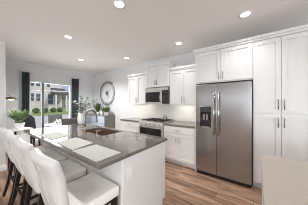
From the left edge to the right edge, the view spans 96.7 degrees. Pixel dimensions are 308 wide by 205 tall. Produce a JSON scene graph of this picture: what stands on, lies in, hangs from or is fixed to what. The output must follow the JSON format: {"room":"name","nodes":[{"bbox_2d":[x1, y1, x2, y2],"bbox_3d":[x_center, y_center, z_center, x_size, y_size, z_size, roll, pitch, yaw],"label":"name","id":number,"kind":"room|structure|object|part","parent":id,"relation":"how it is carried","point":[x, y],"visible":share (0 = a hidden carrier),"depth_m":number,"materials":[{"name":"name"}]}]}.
{"room":"kitchen","nodes":[
{"label":"kitchen","id":0,"kind":"room"},
{"bbox_2d":[0,40,5,165],"bbox_3d":[-5.718,0.050,0.755,1.660,2.720,6.500,0,0,36],"label":"wall","id":1,"kind":"structure","parent":0,"point":[2,43],"depth_m":2.86,"materials":[{"name":"paint"}]},
{"bbox_2d":[0,165,6,170],"bbox_3d":[-5.036,1.360,0.269,0.015,0.100,6.515,0,0,36],"label":"baseboard","id":2,"kind":"structure","parent":1,"relation":"attached to","point":[4,167],"depth_m":2.86,"materials":[{"name":"white paint"}]},
{"bbox_2d":[6,58,92,144],"bbox_3d":[-5.633,0.050,2.412,0.150,2.720,9.580,0,0,36],"label":"wall","id":3,"kind":"structure","parent":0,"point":[13,76],"depth_m":4.62,"materials":[{"name":"paint"}]},
{"bbox_2d":[18,70,77,78],"bbox_3d":[-3.629,-0.987,4.960,0.096,0.044,1.880,0,0,36],"label":"curtain rod","id":4,"kind":"object","parent":3,"relation":"attached to","point":[18,70],"visible":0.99,"depth_m":4.77,"materials":[{"name":"metal"}]},
{"bbox_2d":[22,72,29,112],"bbox_3d":[-4.054,0.210,4.327,0.079,2.360,0.186,0,0,36],"label":"curtain","id":5,"kind":"object","parent":4,"relation":"hanging from","point":[25,75],"visible":0.5,"depth_m":4.32,"materials":[{"name":"black fabric"}]},
{"bbox_2d":[71,78,78,117],"bbox_3d":[-3.181,0.210,5.528,0.080,2.360,0.278,0,0,36],"label":"curtain","id":6,"kind":"object","parent":4,"relation":"hanging from","point":[75,82],"visible":0.57,"depth_m":5.53,"materials":[{"name":"black fabric"}]},
{"bbox_2d":[29,80,70,141],"bbox_3d":[-3.738,0.285,5.003,0.090,2.050,1.300,0,0,36],"label":"window","id":7,"kind":"structure","parent":3,"relation":"attached to","point":[42,90],"depth_m":4.78,"materials":[{"name":"plastic"}]},
{"bbox_3d":[-3.738,-0.440,5.003,0.070,0.030,1.190,0,0,36],"label":"transom rail","id":8,"kind":"part","parent":7,"relation":"part of","materials":[{"name":"plastic"}]},
{"bbox_2d":[0,144,261,204],"bbox_3d":[-1.322,1.460,-0.628,10.700,0.100,9.730,0,0,36],"label":"floor","id":9,"kind":"structure","parent":0,"point":[184,185],"depth_m":2.20,"materials":[{"name":"brown wood"}]},
{"bbox_2d":[8,127,32,173],"bbox_3d":[-2.812,0.975,2.884,0.310,0.870,0.310,0,0,24],"label":"table","id":10,"kind":"object","parent":9,"relation":"on","point":[27,138],"visible":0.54,"depth_m":2.83,"materials":[{"name":"white paint"}]},
{"bbox_2d":[4,109,32,128],"bbox_3d":[-2.819,0.326,2.897,0.494,0.426,0.457,0,0,6],"label":"potted plant","id":11,"kind":"object","parent":10,"relation":"on","point":[19,117],"visible":0.99,"depth_m":2.83,"materials":[{"name":"green plant"}]},
{"bbox_3d":[-2.830,0.479,2.884,0.170,0.120,0.170,0,0,36],"label":"pot","id":12,"kind":"part","parent":11,"relation":"part of","materials":[{"name":"white ceramic"}]},
{"bbox_2d":[0,127,53,204],"bbox_3d":[-1.982,0.891,2.146,0.462,1.046,0.577,0,0,36],"label":"counter stool","id":13,"kind":"object","parent":9,"relation":"on","point":[44,149],"visible":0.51,"depth_m":2.03,"materials":[{"name":"beige leather"}]},
{"bbox_3d":[-2.103,0.612,1.977,0.464,0.490,0.173,0,0,36],"label":"backrest","id":14,"kind":"part","parent":13,"relation":"part of","materials":[{"name":"beige leather"}]},
{"bbox_3d":[-2.236,1.138,2.110,0.045,0.552,0.136,0,0,36],"label":"leg","id":15,"kind":"part","parent":13,"relation":"part of","materials":[{"name":"black wood"}]},
{"bbox_3d":[-1.934,1.138,1.893,0.045,0.552,0.136,0,0,36],"label":"leg","id":16,"kind":"part","parent":13,"relation":"part of","materials":[{"name":"black wood"}]},
{"bbox_3d":[-1.937,0.818,2.208,0.456,0.095,0.425,0,0,36],"label":"seat","id":17,"kind":"part","parent":13,"relation":"part of","materials":[{"name":"leather"}]},
{"bbox_2d":[15,115,39,146],"bbox_3d":[-3.548,0.836,3.857,0.449,1.152,0.598,0,0,-24],"label":"dining chair","id":18,"kind":"object","parent":9,"relation":"on","point":[29,122],"visible":0.17,"depth_m":3.72,"materials":[{"name":"black fabric"}]},
{"bbox_3d":[-3.479,0.615,3.703,0.449,0.710,0.260,0,0,-24],"label":"backrest","id":19,"kind":"part","parent":18,"relation":"part of","materials":[{"name":"black fabric"}]},
{"bbox_2d":[5,131,66,204],"bbox_3d":[-1.589,0.891,1.855,0.462,1.046,0.577,0,0,37],"label":"counter stool","id":20,"kind":"object","parent":9,"relation":"on","point":[9,136],"visible":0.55,"depth_m":1.66,"materials":[{"name":"beige leather"}]},
{"bbox_3d":[-1.713,0.612,1.688,0.464,0.490,0.173,0,0,37],"label":"backrest","id":21,"kind":"part","parent":20,"relation":"part of","materials":[{"name":"beige leather"}]},
{"bbox_3d":[-1.844,1.138,1.822,0.045,0.552,0.136,0,0,37],"label":"leg","id":22,"kind":"part","parent":20,"relation":"part of","materials":[{"name":"black wood"}]},
{"bbox_3d":[-1.546,1.138,1.601,0.045,0.552,0.136,0,0,37],"label":"leg","id":23,"kind":"part","parent":20,"relation":"part of","materials":[{"name":"black wood"}]},
{"bbox_3d":[-1.544,0.818,1.916,0.456,0.095,0.425,0,0,37],"label":"seat","id":24,"kind":"part","parent":20,"relation":"part of","materials":[{"name":"leather"}]},
{"bbox_2d":[13,137,85,204],"bbox_3d":[-1.151,0.891,1.537,0.462,1.046,0.577,0,0,36],"label":"counter stool","id":25,"kind":"object","parent":9,"relation":"on","point":[72,170],"visible":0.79,"depth_m":1.35,"materials":[{"name":"beige leather"}]},
{"bbox_3d":[-1.272,0.612,1.367,0.464,0.490,0.173,0,0,35],"label":"backrest","id":26,"kind":"part","parent":25,"relation":"part of","materials":[{"name":"beige leather"}]},
{"bbox_3d":[-1.405,1.138,1.500,0.045,0.552,0.136,0,0,35],"label":"leg","id":27,"kind":"part","parent":25,"relation":"part of","materials":[{"name":"black wood"}]},
{"bbox_3d":[-1.103,1.138,1.284,0.045,0.552,0.136,0,0,35],"label":"leg","id":28,"kind":"part","parent":25,"relation":"part of","materials":[{"name":"black wood"}]},
{"bbox_3d":[-1.107,0.818,1.599,0.456,0.095,0.425,0,0,35],"label":"seat","id":29,"kind":"part","parent":25,"relation":"part of","materials":[{"name":"leather"}]},
{"bbox_2d":[44,123,61,126],"bbox_3d":[-2.905,1.032,4.286,0.840,0.757,0.840,0,0,36],"label":"dining table","id":30,"kind":"object","parent":9,"relation":"on","point":[49,124],"visible":0.23,"depth_m":3.95,"materials":[{"name":"white"}]},
{"bbox_2d":[48,114,62,123],"bbox_3d":[-3.299,0.911,4.661,0.598,1.002,0.410,0,0,38],"label":"dining chair","id":31,"kind":"object","parent":9,"relation":"on","point":[51,118],"visible":0.41,"depth_m":4.77,"materials":[{"name":"grey fabric"}]},
{"bbox_2d":[61,118,77,125],"bbox_3d":[-2.467,0.919,3.973,0.598,0.988,0.500,0,0,32],"label":"dining chair","id":32,"kind":"object","parent":9,"relation":"on","point":[66,121],"visible":0.22,"depth_m":3.73,"materials":[{"name":"grey fabric"}]},
{"bbox_2d":[29,148,118,204],"bbox_3d":[-0.667,0.891,1.183,0.462,1.046,0.577,0,0,36],"label":"counter stool","id":33,"kind":"object","parent":9,"relation":"on","point":[92,188],"visible":1,"depth_m":1.04,"materials":[{"name":"leather"}]},
{"bbox_3d":[-0.790,0.612,1.014,0.464,0.490,0.173,0,0,36],"label":"backrest","id":34,"kind":"part","parent":33,"relation":"part of","materials":[{"name":"beige leather"}]},
{"bbox_3d":[-0.623,0.818,1.244,0.456,0.095,0.425,0,0,36],"label":"seat","id":35,"kind":"part","parent":33,"relation":"part of","materials":[{"name":"leather"}]},
{"bbox_3d":[-0.372,1.137,1.275,0.044,0.546,0.044,0,0,36],"label":"leg","id":36,"kind":"part","parent":33,"relation":"part of","materials":[{"name":"black wood"}]},
{"bbox_2d":[86,113,114,128],"bbox_3d":[-2.248,0.943,5.557,1.454,0.935,0.472,0,0,36],"label":"credenza","id":37,"kind":"object","parent":9,"relation":"on","point":[108,121],"visible":0.36,"depth_m":5.21,"materials":[{"name":"grey paint"}]},
{"bbox_3d":[-2.742,0.636,5.672,0.455,0.250,0.016,0,0,36],"label":"drawer","id":38,"kind":"part","parent":37,"relation":"part of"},
{"bbox_3d":[-2.366,0.636,5.399,0.455,0.250,0.016,0,0,36],"label":"drawer","id":39,"kind":"part","parent":37,"relation":"part of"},
{"bbox_2d":[93,102,101,114],"bbox_3d":[-2.285,0.227,5.516,0.378,0.494,0.327,0,0,18],"label":"potted plant","id":40,"kind":"object","parent":37,"relation":"on","point":[98,107],"visible":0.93,"depth_m":5.45,"materials":[{"name":"green plant"}]},
{"bbox_3d":[-1.990,0.636,5.125,0.455,0.250,0.016,0,0,36],"label":"drawer","id":41,"kind":"part","parent":37,"relation":"part of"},
{"bbox_2d":[101,106,110,114],"bbox_3d":[-1.816,0.296,5.180,0.497,0.356,0.441,0,0,36],"label":"potted plant","id":42,"kind":"object","parent":37,"relation":"on","point":[106,109],"visible":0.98,"depth_m":5.12,"materials":[{"name":"green plant"}]},
{"bbox_2d":[42,142,164,204],"bbox_3d":[-0.988,0.971,2.291,2.308,0.878,0.820,0,0,36],"label":"base cabinet","id":43,"kind":"object","parent":9,"relation":"on","point":[140,177],"visible":0.26,"depth_m":1.54,"materials":[{"name":"white paint"}]},
{"bbox_3d":[-1.231,0.971,1.980,2.280,0.878,0.012,0,0,36],"label":"panel","id":44,"kind":"part","parent":43,"relation":"part of","materials":[{"name":"white paint"}]},
{"bbox_2d":[23,123,166,169],"bbox_3d":[-1.083,0.512,2.202,2.380,0.035,1.060,0,0,36],"label":"countertop","id":45,"kind":"structure","parent":43,"relation":"on","point":[128,143],"depth_m":1.80,"materials":[{"name":"grey stone"}]},
{"bbox_2d":[39,131,68,139],"bbox_3d":[-1.528,0.492,2.099,0.560,0.004,0.290,0,0,36],"label":"placemat","id":46,"kind":"object","parent":45,"relation":"on","point":[53,135],"visible":1,"depth_m":2.06,"materials":[{"name":"beige fabric"}]},
{"bbox_2d":[57,137,92,149],"bbox_3d":[-0.980,0.492,1.688,0.530,0.004,0.270,0,0,36],"label":"placemat","id":47,"kind":"object","parent":45,"relation":"on","point":[73,143],"visible":1,"depth_m":1.65,"materials":[{"name":"white fabric"}]},
{"bbox_2d":[72,96,97,123],"bbox_3d":[-1.604,0.165,3.184,0.605,0.659,0.281,0,0,5],"label":"vase","id":48,"kind":"object","parent":45,"relation":"on","point":[80,117],"visible":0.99,"depth_m":3.17,"materials":[{"name":"white ceramic"}]},
{"bbox_3d":[-1.594,0.075,3.189,0.531,0.443,0.197,0,0,2],"label":"stem","id":49,"kind":"part","parent":48,"relation":"part of","materials":[{"name":"green plant"}]},
{"bbox_2d":[81,110,97,132],"bbox_3d":[-1.130,0.306,2.386,0.149,0.378,0.259,0,0,36],"label":"kitchen faucet","id":50,"kind":"object","parent":45,"relation":"on","point":[87,111],"visible":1,"depth_m":2.27,"materials":[{"name":"metal"}]},
{"bbox_3d":[-1.089,0.266,2.362,0.030,0.298,0.240,0,0,36],"label":"spout","id":51,"kind":"part","parent":50,"relation":"part of","materials":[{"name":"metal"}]},
{"bbox_2d":[73,145,120,161],"bbox_3d":[-0.580,0.492,1.376,0.445,0.004,0.265,0,0,36],"label":"placemat","id":52,"kind":"object","parent":45,"relation":"on","point":[96,153],"visible":1,"depth_m":1.35,"materials":[{"name":"white fabric"}]},
{"bbox_2d":[86,129,117,135],"bbox_3d":[-0.931,0.635,2.419,0.712,0.209,0.402,0,0,36],"label":"sink","id":53,"kind":"object","parent":45,"relation":"in","point":[103,132],"visible":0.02,"depth_m":2.67,"materials":[{"name":"brown metal"}]},
{"bbox_2d":[127,165,132,179],"bbox_3d":[-0.238,0.693,1.368,0.006,0.115,0.073,0,0,36],"label":"outlet","id":54,"kind":"object","parent":43,"relation":"attached to","point":[129,167],"depth_m":1.37,"materials":[{"name":"plastic"}]},
{"bbox_3d":[-0.074,0.971,1.616,0.020,0.878,0.757,0,0,36],"label":"panel","id":55,"kind":"part","parent":43,"relation":"part of","materials":[{"name":"white paint"}]},
{"bbox_2d":[121,120,138,132],"bbox_3d":[-0.524,0.971,4.199,0.755,0.878,0.680,0,0,36],"label":"base cabinet","id":56,"kind":"object","parent":9,"relation":"on","point":[130,126],"visible":0.26,"depth_m":3.94,"materials":[{"name":"white paint"}]},
{"bbox_3d":[-0.694,0.846,3.965,0.744,0.289,0.020,0,0,36],"label":"drawer","id":57,"kind":"part","parent":56,"relation":"part of","materials":[{"name":"white paint"}]},
{"bbox_3d":[-0.694,0.619,3.965,0.744,0.153,0.020,0,0,36],"label":"drawer","id":58,"kind":"part","parent":56,"relation":"part of","materials":[{"name":"white paint"}]},
{"bbox_2d":[120,117,147,121],"bbox_3d":[-0.529,0.513,4.214,0.780,0.036,0.646,0,0,36],"label":"countertop","id":59,"kind":"structure","parent":56,"relation":"on","point":[134,119],"depth_m":4.06,"materials":[{"name":"grey stone"}]},
{"bbox_2d":[139,118,174,136],"bbox_3d":[0.073,0.919,3.727,0.759,0.922,0.720,0,0,36],"label":"gas range","id":60,"kind":"object","parent":9,"relation":"on","point":[150,126],"visible":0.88,"depth_m":3.48,"materials":[{"name":"silver metal"}]},
{"bbox_3d":[-0.087,0.889,3.506,0.759,0.582,0.060,0,0,36],"label":"oven door","id":61,"kind":"part","parent":60,"relation":"part of","materials":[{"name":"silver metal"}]},
{"bbox_3d":[-0.087,0.548,3.506,0.759,0.087,0.059,0,0,36],"label":"control panel","id":62,"kind":"part","parent":60,"relation":"part of","materials":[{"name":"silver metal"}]},
{"bbox_2d":[141,119,174,123],"bbox_3d":[0.099,0.495,3.762,0.749,0.020,0.633,0,0,36],"label":"cooktop","id":63,"kind":"object","parent":60,"relation":"in","point":[152,121],"depth_m":3.57,"materials":[{"name":"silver metal"}]},
{"bbox_2d":[164,125,194,168],"bbox_3d":[0.712,0.971,3.302,0.766,0.878,0.680,0,0,36],"label":"base cabinet","id":64,"kind":"object","parent":9,"relation":"on","point":[180,143],"visible":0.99,"depth_m":3.03,"materials":[{"name":"white paint"}]},
{"bbox_3d":[0.388,1.000,3.179,0.375,0.596,0.020,0,0,36],"label":"door","id":65,"kind":"part","parent":64,"relation":"part of","materials":[{"name":"white paint"}]},
{"bbox_2d":[163,121,194,127],"bbox_3d":[0.716,0.513,3.309,0.764,0.036,0.646,0,0,36],"label":"countertop","id":66,"kind":"structure","parent":64,"relation":"on","point":[173,123],"depth_m":3.17,"materials":[{"name":"grey stone"}]},
{"bbox_3d":[0.541,0.617,3.068,0.755,0.150,0.020,0,0,36],"label":"drawer","id":67,"kind":"part","parent":64,"relation":"part of","materials":[{"name":"white paint"}]},
{"bbox_3d":[0.695,1.000,2.956,0.375,0.596,0.020,0,0,36],"label":"door","id":68,"kind":"part","parent":64,"relation":"part of","materials":[{"name":"white paint"}]},
{"bbox_2d":[193,37,252,170],"bbox_3d":[1.405,0.164,2.798,1.000,2.493,0.680,0,0,36],"label":"refrigerator surround","id":69,"kind":"object","parent":9,"relation":"on","point":[228,62],"visible":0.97,"depth_m":2.52,"materials":[{"name":"white paint"}]},
{"bbox_3d":[1.050,0.510,3.093,0.022,1.800,0.619,0,0,36],"label":"panel","id":70,"kind":"part","parent":69,"relation":"part of","materials":[{"name":"white paint"}]},
{"bbox_3d":[1.051,-0.703,2.698,0.478,0.585,0.020,0,0,36],"label":"door","id":71,"kind":"part","parent":69,"relation":"part of","materials":[{"name":"white paint"}]},
{"bbox_3d":[1.409,-1.044,2.803,1.000,0.078,0.667,0,0,36],"label":"crown moulding","id":72,"kind":"part","parent":69,"relation":"part of","materials":[{"name":"white paint"}]},
{"bbox_3d":[1.442,-0.703,2.414,0.478,0.585,0.020,0,0,36],"label":"door","id":73,"kind":"part","parent":69,"relation":"part of","materials":[{"name":"white paint"}]},
{"bbox_2d":[196,80,251,187],"bbox_3d":[1.392,0.514,2.728,0.915,1.767,0.750,0,0,36],"label":"refrigerator","id":74,"kind":"object","parent":9,"relation":"on","point":[223,110],"visible":1,"depth_m":2.44,"materials":[{"name":"silver metal"}]},
{"bbox_3d":[0.987,0.128,2.635,0.180,0.095,0.004,0,0,36],"label":"control panel","id":75,"kind":"part","parent":74,"relation":"part of","materials":[{"name":"grey plastic"}]},
{"bbox_3d":[1.013,0.492,2.660,0.383,1.695,0.055,0,0,36],"label":"freezer door","id":76,"kind":"part","parent":74,"relation":"part of","materials":[{"name":"silver metal"}]},
{"bbox_3d":[1.105,0.200,2.519,0.025,0.780,0.074,0,0,36],"label":"handle","id":77,"kind":"part","parent":74,"relation":"part of","materials":[{"name":"silver metal"}]},
{"bbox_3d":[1.169,0.200,2.472,0.025,0.780,0.074,0,0,36],"label":"handle","id":78,"kind":"part","parent":74,"relation":"part of","materials":[{"name":"silver metal"}]},
{"bbox_3d":[1.386,0.492,2.389,0.526,1.695,0.055,0,0,36],"label":"door","id":79,"kind":"part","parent":74,"relation":"part of","materials":[{"name":"silver metal"}]},
{"bbox_2d":[253,24,307,188],"bbox_3d":[2.101,0.164,2.292,0.718,2.493,0.680,0,0,36],"label":"pantry cabinet","id":80,"kind":"object","parent":9,"relation":"on","point":[280,58],"visible":0.95,"depth_m":2.06,"materials":[{"name":"white paint"}]},
{"bbox_3d":[1.781,-0.417,2.167,0.337,1.145,0.020,0,0,36],"label":"door","id":81,"kind":"part","parent":80,"relation":"part of","materials":[{"name":"white paint"}]},
{"bbox_3d":[1.781,0.738,2.167,0.337,1.120,0.020,0,0,36],"label":"door","id":82,"kind":"part","parent":80,"relation":"part of","materials":[{"name":"white paint"}]},
{"bbox_3d":[2.104,-1.044,2.297,0.718,0.078,0.667,0,0,36],"label":"crown moulding","id":83,"kind":"part","parent":80,"relation":"part of","materials":[{"name":"white paint"}]},
{"bbox_3d":[2.058,-0.417,1.966,0.337,1.145,0.020,0,0,36],"label":"door","id":84,"kind":"part","parent":80,"relation":"part of","materials":[{"name":"white paint"}]},
{"bbox_3d":[2.058,0.738,1.966,0.337,1.120,0.020,0,0,36],"label":"door","id":85,"kind":"part","parent":80,"relation":"part of","materials":[{"name":"white paint"}]},
{"bbox_3d":[1.332,0.971,0.470,1.490,0.878,0.970,0,0,37],"label":"cabinet","id":86,"kind":"object","parent":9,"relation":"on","visible":0},
{"bbox_2d":[260,154,307,204],"bbox_3d":[1.340,0.513,0.464,1.530,0.036,1.030,0,0,37],"label":"countertop","id":87,"kind":"structure","parent":86,"relation":"on","point":[284,180],"depth_m":0.86,"materials":[{"name":"beige stone"}]},
{"bbox_2d":[0,0,307,73],"bbox_3d":[-1.322,-1.370,-0.628,10.700,0.120,9.730,0,0,36],"label":"ceiling","id":88,"kind":"structure","parent":0,"point":[103,34],"depth_m":2.38,"materials":[{"name":"paint"}]},
{"bbox_2d":[63,35,72,38],"bbox_3d":[-1.697,-1.305,2.716,0.180,0.010,0.180,0,0,36],"label":"recessed light","id":89,"kind":"object","parent":88,"relation":"in","point":[65,36],"visible":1,"depth_m":2.69,"materials":[{"name":"white"}]},
{"bbox_2d":[112,0,125,8],"bbox_3d":[-0.460,-1.305,1.817,0.180,0.010,0.180,0,0,36],"label":"recessed light","id":90,"kind":"object","parent":88,"relation":"in","point":[120,4],"visible":1,"depth_m":1.82,"materials":[{"name":"white paint"}]},
{"bbox_2d":[238,10,252,17],"bbox_3d":[1.347,-1.305,2.025,0.180,0.010,0.180,0,0,36],"label":"recessed light","id":91,"kind":"object","parent":88,"relation":"in","point":[246,13],"visible":1,"depth_m":2.02,"materials":[{"name":"white"}]},
{"bbox_2d":[93,52,252,171],"bbox_3d":[1.492,0.050,3.244,10.700,2.720,0.158,0,0,36],"label":"wall","id":92,"kind":"structure","parent":0,"point":[119,107],"depth_m":4.84,"materials":[{"name":"paint"}]},
{"bbox_2d":[100,81,114,104],"bbox_3d":[-1.927,-0.390,5.615,0.976,0.976,0.028,0,0,36],"label":"wall clock","id":93,"kind":"object","parent":92,"relation":"attached to","point":[107,81],"visible":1,"depth_m":5.62,"materials":[{"name":"grey metal"}]},
{"bbox_2d":[127,72,146,104],"bbox_3d":[-0.452,-0.411,4.326,0.778,0.937,0.390,0,0,36],"label":"upper cabinet","id":94,"kind":"object","parent":92,"relation":"attached to","point":[136,82],"visible":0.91,"depth_m":4.17,"materials":[{"name":"white paint"}]},
{"bbox_3d":[-0.676,-0.380,4.311,0.367,0.838,0.020,0,0,36],"label":"door","id":95,"kind":"part","parent":94,"relation":"part of","materials":[{"name":"white paint"}]},
{"bbox_3d":[-0.449,-0.843,4.332,0.778,0.075,0.377,0,0,36],"label":"crown moulding","id":96,"kind":"part","parent":94,"relation":"part of","materials":[{"name":"white paint"}]},
{"bbox_3d":[-0.375,-0.380,4.092,0.367,0.838,0.020,0,0,36],"label":"door","id":97,"kind":"part","parent":94,"relation":"part of","materials":[{"name":"white paint"}]},
{"bbox_2d":[144,61,175,87],"bbox_3d":[0.163,-0.745,3.854,0.819,0.640,0.430,0,0,36],"label":"upper cabinet","id":98,"kind":"object","parent":92,"relation":"attached to","point":[157,74],"visible":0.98,"depth_m":3.67,"materials":[{"name":"white paint"}]},
{"bbox_3d":[-0.086,-0.708,3.833,0.373,0.553,0.020,0,0,36],"label":"door","id":99,"kind":"part","parent":98,"relation":"part of","materials":[{"name":"white paint"}]},
{"bbox_2d":[145,87,169,103],"bbox_3d":[0.147,-0.190,3.832,0.757,0.430,0.466,0,0,36],"label":"microwave","id":100,"kind":"object","parent":98,"relation":"attached to","point":[161,95],"visible":0.95,"depth_m":3.65,"materials":[{"name":"silver metal"}]},
{"bbox_3d":[-0.020,-0.151,3.756,0.575,0.352,0.030,0,0,36],"label":"door","id":101,"kind":"part","parent":100,"relation":"part of","materials":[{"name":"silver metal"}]},
{"bbox_3d":[0.056,-0.367,3.706,0.757,0.075,0.022,0,0,36],"label":"vent panel","id":102,"kind":"part","parent":100,"relation":"part of","materials":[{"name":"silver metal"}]},
{"bbox_3d":[0.288,-0.151,3.534,0.179,0.352,0.028,0,0,36],"label":"control panel","id":103,"kind":"part","parent":100,"relation":"part of","materials":[{"name":"black glass"}]},
{"bbox_3d":[0.173,-0.190,3.868,0.757,0.430,0.378,0,0,36],"label":"casing","id":104,"kind":"part","parent":100,"relation":"part of","materials":[{"name":"silver metal"}]},
{"bbox_3d":[0.167,-1.028,3.860,0.819,0.075,0.417,0,0,36],"label":"crown moulding","id":105,"kind":"part","parent":98,"relation":"part of","materials":[{"name":"white paint"}]},
{"bbox_3d":[0.220,-0.708,3.610,0.373,0.553,0.020,0,0,36],"label":"door","id":106,"kind":"part","parent":98,"relation":"part of","materials":[{"name":"white paint"}]},
{"bbox_2d":[135,104,194,121],"bbox_3d":[0.280,0.253,4.031,2.315,0.485,0.008,0,0,36],"label":"backsplash","id":107,"kind":"structure","parent":92,"relation":"attached to","point":[186,113],"depth_m":3.95,"materials":[{"name":"white tile"}]},
{"bbox_2d":[169,64,194,104],"bbox_3d":[0.796,-0.411,3.420,0.762,0.937,0.390,0,0,36],"label":"upper cabinet","id":108,"kind":"object","parent":92,"relation":"attached to","point":[182,78],"visible":0.71,"depth_m":3.30,"materials":[{"name":"white paint"}]},
{"bbox_3d":[0.558,-0.380,3.414,0.373,0.838,0.020,0,0,36],"label":"door","id":109,"kind":"part","parent":108,"relation":"part of","materials":[{"name":"white paint"}]},
{"bbox_3d":[0.800,-0.843,3.425,0.762,0.075,0.377,0,0,36],"label":"crown moulding","id":110,"kind":"part","parent":108,"relation":"part of","materials":[{"name":"white paint"}]},
{"bbox_3d":[0.864,-0.380,3.192,0.373,0.838,0.020,0,0,36],"label":"door","id":111,"kind":"part","parent":108,"relation":"part of","materials":[{"name":"white paint"}]},
{"label":"outside","id":112,"kind":"structure","parent":0,"visible":0},
{"bbox_2d":[30,108,68,115],"bbox_3d":[-27.994,1.710,38.880,49.000,0.200,110.000,0,0,36],"label":"ground","id":113,"kind":"structure","parent":112,"point":[63,112],"depth_m":20.62,"materials":[{"name":"green plant"}]},
{"bbox_2d":[32,108,39,112],"bbox_3d":[-18.373,1.201,21.326,1.019,0.852,1.104,0,0,36],"label":"shrub","id":114,"kind":"object","parent":113,"relation":"on","point":[35,110],"visible":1,"depth_m":21.08,"materials":[{"name":"green plant"}]},
{"bbox_2d":[30,82,68,111],"bbox_3d":[-24.255,-3.190,23.184,10.300,9.600,14.200,0,0,36],"label":"house","id":115,"kind":"structure","parent":113,"relation":"on","point":[51,98],"depth_m":24.49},
{"bbox_3d":[-18.884,-0.665,25.030,0.019,1.750,0.800,0,0,36],"label":"pane","id":116,"kind":"part","parent":115,"relation":"part of","materials":[{"name":"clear glass"}]},
{"bbox_2d":[62,92,68,107],"bbox_3d":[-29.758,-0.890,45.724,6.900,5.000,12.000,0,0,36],"label":"column","id":117,"kind":"object","parent":113,"relation":"on","point":[63,96],"visible":0.2,"depth_m":43.00,"materials":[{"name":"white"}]},
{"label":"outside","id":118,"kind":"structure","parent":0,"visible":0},
{"bbox_2d":[34,114,68,139],"bbox_3d":[-5.072,1.710,16.046,14.930,0.200,70.000,0,0,36],"label":"pavement","id":119,"kind":"structure","parent":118,"point":[37,118],"depth_m":13.21,"materials":[{"name":"concrete"}]}
]}

